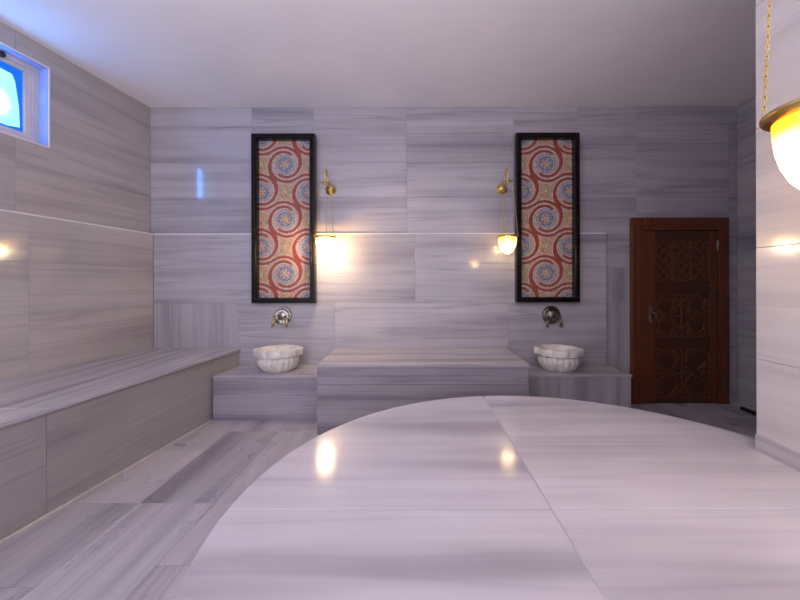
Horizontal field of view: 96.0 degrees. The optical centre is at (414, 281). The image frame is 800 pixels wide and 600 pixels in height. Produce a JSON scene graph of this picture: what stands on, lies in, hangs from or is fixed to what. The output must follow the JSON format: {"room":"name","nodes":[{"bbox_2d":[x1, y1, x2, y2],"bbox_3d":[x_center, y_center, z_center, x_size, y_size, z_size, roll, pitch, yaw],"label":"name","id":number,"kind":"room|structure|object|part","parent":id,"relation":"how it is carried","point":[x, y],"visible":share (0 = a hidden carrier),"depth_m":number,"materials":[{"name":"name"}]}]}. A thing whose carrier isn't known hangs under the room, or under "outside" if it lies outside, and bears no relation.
{"room":"spa","nodes":[
{"label":"spa","id":0,"kind":"room"},
{"bbox_2d":[0,22,149,232],"bbox_3d":[-3.231,-0.286,1.638,0.250,3.245,4.676,0,0,6],"label":"wall","id":1,"kind":"structure","parent":0,"point":[95,169],"depth_m":3.18,"materials":[{"name":"grey stone"}]},
{"bbox_2d":[0,42,49,148],"bbox_3d":[-3.140,-1.411,2.445,0.246,0.655,0.994,0,0,6],"label":"window","id":2,"kind":"structure","parent":1,"relation":"in","point":[24,81],"depth_m":2.84,"materials":[{"name":"plastic"}]},
{"bbox_3d":[-3.142,-1.416,2.445,0.084,0.491,0.795,0,0,0],"label":"pane","id":3,"kind":"part","parent":2,"relation":"part of","materials":[{"name":"blue"}]},
{"bbox_3d":[-3.138,-1.411,2.445,0.060,0.631,0.970,0,0,6],"label":"frame","id":4,"kind":"part","parent":2,"relation":"part of","materials":[{"name":"white paint"}]},
{"bbox_2d":[0,209,152,381],"bbox_3d":[-3.079,0.397,1.597,0.058,1.839,4.626,0,0,6],"label":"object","id":5,"kind":"structure","parent":1,"relation":"attached to","point":[73,293],"depth_m":3.00,"materials":[{"name":"grey stone"}]},
{"bbox_2d":[0,0,755,107],"bbox_3d":[-0.035,-1.970,1.650,7.240,0.150,4.700,0,0,0],"label":"ceiling","id":6,"kind":"structure","parent":0,"point":[158,53],"depth_m":2.94,"materials":[{"name":"paint"}]},
{"bbox_2d":[0,402,756,599],"bbox_3d":[-0.003,1.312,1.625,7.188,0.003,4.650,0,0,0],"label":"floor","id":7,"kind":"structure","parent":0,"point":[137,535],"depth_m":2.04,"materials":[{"name":"stone"}]},
{"bbox_2d":[0,348,240,543],"bbox_3d":[-2.582,1.013,1.584,0.954,0.605,4.687,0,0,6],"label":"bench","id":8,"kind":"object","parent":7,"relation":"on","point":[65,433],"visible":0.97,"depth_m":2.37,"materials":[{"name":"grey stone"}]},
{"bbox_3d":[-2.675,0.724,0.661,0.954,0.026,2.832,0,0,6],"label":"seat","id":9,"kind":"part","parent":8,"relation":"part of","materials":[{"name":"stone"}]},
{"bbox_3d":[-2.439,0.723,2.947,0.939,0.026,1.947,0,0,6],"label":"seat","id":10,"kind":"part","parent":8,"relation":"part of","materials":[{"name":"stone"}]},
{"bbox_2d":[213,365,316,419],"bbox_3d":[-1.383,1.100,3.639,1.071,0.425,0.458,0,0,0],"label":"ledge","id":11,"kind":"object","parent":7,"relation":"on","point":[241,392],"visible":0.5,"depth_m":3.42,"materials":[{"name":"stone"}]},
{"bbox_2d":[253,344,302,372],"bbox_3d":[-1.383,0.778,3.652,0.432,0.218,0.432,0,0,-44],"label":"basin","id":12,"kind":"object","parent":11,"relation":"on","point":[284,357],"visible":1,"depth_m":3.51,"materials":[{"name":"white stone"}]},
{"bbox_2d":[316,348,529,434],"bbox_3d":[0.067,1.007,3.473,1.826,0.605,0.790,0,0,0],"label":"bench","id":13,"kind":"object","parent":7,"relation":"on","point":[352,383],"visible":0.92,"depth_m":3.09,"materials":[{"name":"grey stone"}]},
{"bbox_3d":[0.067,0.717,3.473,1.826,0.024,0.790,0,0,0],"label":"seat","id":14,"kind":"part","parent":13,"relation":"part of","materials":[{"name":"stone"}]},
{"bbox_2d":[174,396,799,599],"bbox_3d":[0.501,1.009,1.122,2.172,0.600,2.244,0,0,0],"label":"stone platform","id":15,"kind":"object","parent":7,"relation":"on","point":[475,497],"visible":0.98,"depth_m":1.12,"materials":[{"name":"stone"}]},
{"bbox_2d":[528,364,631,407],"bbox_3d":[1.521,1.094,3.639,1.078,0.425,0.458,0,0,0],"label":"ledge","id":16,"kind":"object","parent":7,"relation":"on","point":[597,383],"visible":0.46,"depth_m":3.42,"materials":[{"name":"stone"}]},
{"bbox_2d":[534,344,583,371],"bbox_3d":[1.457,0.772,3.652,0.432,0.218,0.432,0,0,-42],"label":"basin","id":17,"kind":"object","parent":16,"relation":"on","point":[552,357],"visible":1,"depth_m":3.51,"materials":[{"name":"white stone"}]},
{"bbox_2d":[740,407,756,415],"bbox_3d":[3.338,1.288,3.540,0.040,0.030,0.280,0,0,0],"label":"bar","id":18,"kind":"object","parent":7,"relation":"on","point":[745,409],"visible":0.56,"depth_m":3.58,"materials":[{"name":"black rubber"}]},
{"bbox_2d":[150,107,736,402],"bbox_3d":[0.286,-0.293,3.960,6.504,3.245,0.120,0,0,0],"label":"wall","id":19,"kind":"structure","parent":0,"point":[390,169],"depth_m":3.90,"materials":[{"name":"grey stone"}]},
{"bbox_2d":[271,306,291,327],"bbox_3d":[-1.419,0.370,3.813,0.198,0.217,0.112,0,0,0],"label":"tap","id":20,"kind":"object","parent":19,"relation":"attached to","point":[282,315],"visible":1,"depth_m":3.85,"materials":[{"name":"silver metal"}]},
{"bbox_3d":[-1.482,0.435,3.808,0.038,0.087,0.105,0,0,16],"label":"spout","id":21,"kind":"part","parent":20,"relation":"part of","materials":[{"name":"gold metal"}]},
{"bbox_2d":[251,133,316,302],"bbox_3d":[-1.391,-0.671,3.825,0.669,1.789,0.086,0,0,0],"label":"mosaic","id":22,"kind":"object","parent":19,"relation":"attached to","point":[283,165],"visible":1,"depth_m":3.86,"materials":[{"name":"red tile"}]},
{"bbox_2d":[314,169,336,256],"bbox_3d":[-0.911,-0.704,3.722,0.224,0.905,0.354,0,0,0],"label":"wall lamp","id":23,"kind":"object","parent":19,"relation":"attached to","point":[325,243],"visible":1,"depth_m":3.62,"materials":[{"name":"white glass"}]},
{"bbox_3d":[-0.973,-0.731,3.611,0.061,0.552,0.009,0,0,-37],"label":"chain","id":24,"kind":"part","parent":23,"relation":"part of","materials":[{"name":"gold metal"}]},
{"bbox_3d":[-0.910,-0.364,3.657,0.184,0.184,0.184,0,0,0],"label":"lamp shade","id":25,"kind":"part","parent":23,"relation":"part of","materials":[{"name":"white glass"}]},
{"bbox_3d":[-0.912,-1.048,3.751,0.017,0.217,0.224,0,0,0],"label":"bracket arm","id":26,"kind":"part","parent":23,"relation":"part of","materials":[{"name":"gold metal"}]},
{"bbox_2d":[154,232,606,364],"bbox_3d":[-0.375,0.391,3.885,4.869,1.839,0.030,0,0,0],"label":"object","id":27,"kind":"structure","parent":19,"relation":"attached to","point":[375,290],"depth_m":3.87,"materials":[{"name":"grey stone"}]},
{"bbox_2d":[496,168,518,255],"bbox_3d":[0.939,-0.715,3.722,0.224,0.905,0.354,0,0,0],"label":"wall lamp","id":28,"kind":"object","parent":19,"relation":"attached to","point":[501,188],"visible":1,"depth_m":3.65,"materials":[{"name":"gold metal"}]},
{"bbox_3d":[0.939,-1.059,3.751,0.017,0.217,0.224,0,0,0],"label":"bracket arm","id":29,"kind":"part","parent":28,"relation":"part of","materials":[{"name":"gold metal"}]},
{"bbox_3d":[0.940,-0.386,3.657,0.056,0.097,0.056,0,0,0],"label":"bulb","id":30,"kind":"part","parent":28,"relation":"part of","materials":[{"name":"beige glass"}]},
{"bbox_2d":[514,132,579,301],"bbox_3d":[1.403,-0.680,3.825,0.669,1.790,0.086,0,0,0],"label":"mosaic","id":31,"kind":"object","parent":19,"relation":"attached to","point":[546,165],"visible":1,"depth_m":3.86,"materials":[{"name":"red tile"}]},
{"bbox_3d":[1.403,-0.680,3.856,0.557,1.678,0.002,0,0,0],"label":"mosaic panel","id":32,"kind":"part","parent":31,"relation":"part of","materials":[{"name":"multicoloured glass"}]},
{"bbox_2d":[542,306,562,326],"bbox_3d":[1.462,0.364,3.813,0.198,0.217,0.112,0,0,0],"label":"tap","id":33,"kind":"object","parent":19,"relation":"attached to","point":[550,314],"visible":1,"depth_m":3.82,"materials":[{"name":"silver metal"}]},
{"bbox_2d":[629,217,728,403],"bbox_3d":[2.840,0.308,3.853,1.037,1.993,0.092,0,0,0],"label":"door","id":34,"kind":"structure","parent":19,"relation":"in","point":[679,267],"depth_m":3.86,"materials":[{"name":"red wood"}]},
{"bbox_3d":[2.533,0.347,3.833,0.042,0.170,0.063,0,0,-22],"label":"handle","id":35,"kind":"part","parent":34,"relation":"part of","materials":[{"name":"silver metal"}]},
{"bbox_3d":[2.865,-0.225,3.871,0.584,0.442,0.004,0,0,0],"label":"carved panel","id":36,"kind":"part","parent":34,"relation":"part of","materials":[{"name":"brown wood"}]},
{"bbox_3d":[2.866,0.371,3.865,0.596,1.841,0.012,0,0,0],"label":"rail","id":37,"kind":"part","parent":34,"relation":"part of","materials":[{"name":"brown wood"}]},
{"bbox_3d":[2.868,0.977,3.871,0.584,0.528,0.004,0,0,0],"label":"carved panel","id":38,"kind":"part","parent":34,"relation":"part of","materials":[{"name":"brown wood"}]},
{"bbox_3d":[2.866,0.365,3.871,0.584,0.452,0.004,0,0,0],"label":"carved panel","id":39,"kind":"part","parent":34,"relation":"part of","materials":[{"name":"brown wood"}]},
{"bbox_2d":[737,96,756,408],"bbox_3d":[3.489,-0.300,2.732,0.003,3.245,2.435,0,0,0],"label":"wall","id":40,"kind":"structure","parent":0,"point":[746,111],"depth_m":3.78,"materials":[{"name":"grey stone"}]},
{"bbox_2d":[756,0,799,471],"bbox_3d":[2.461,-0.298,0.407,2.054,3.205,2.215,0,0,0],"label":"wall pier","id":41,"kind":"object","parent":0,"point":[777,199],"visible":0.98,"depth_m":1.43,"materials":[{"name":"white veined marble"},{"name":"grout"}]},
{"bbox_2d":[755,434,799,470],"bbox_3d":[1.459,0.672,0.408,0.052,0.067,2.217,0,0,0],"label":"baseboard","id":42,"kind":"structure","parent":41,"relation":"attached to","point":[774,450],"depth_m":1.42,"materials":[{"name":"stone"}]},
{"bbox_2d":[759,0,799,188],"bbox_3d":[1.204,-0.786,0.968,0.453,1.159,0.287,0,0,0],"label":"wall lamp","id":43,"kind":"object","parent":41,"relation":"attached to","point":[783,122],"visible":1,"depth_m":0.99,"materials":[{"name":"glass"}]},
{"bbox_3d":[1.030,-0.820,1.046,0.037,0.706,0.012,0,0,41],"label":"chain","id":44,"kind":"part","parent":43,"relation":"part of","materials":[{"name":"gold metal"}]},
{"bbox_3d":[1.122,-0.350,0.968,0.236,0.236,0.236,0,0,0],"label":"lamp shade","id":45,"kind":"part","parent":43,"relation":"part of","materials":[{"name":"white glass"}]}
]}

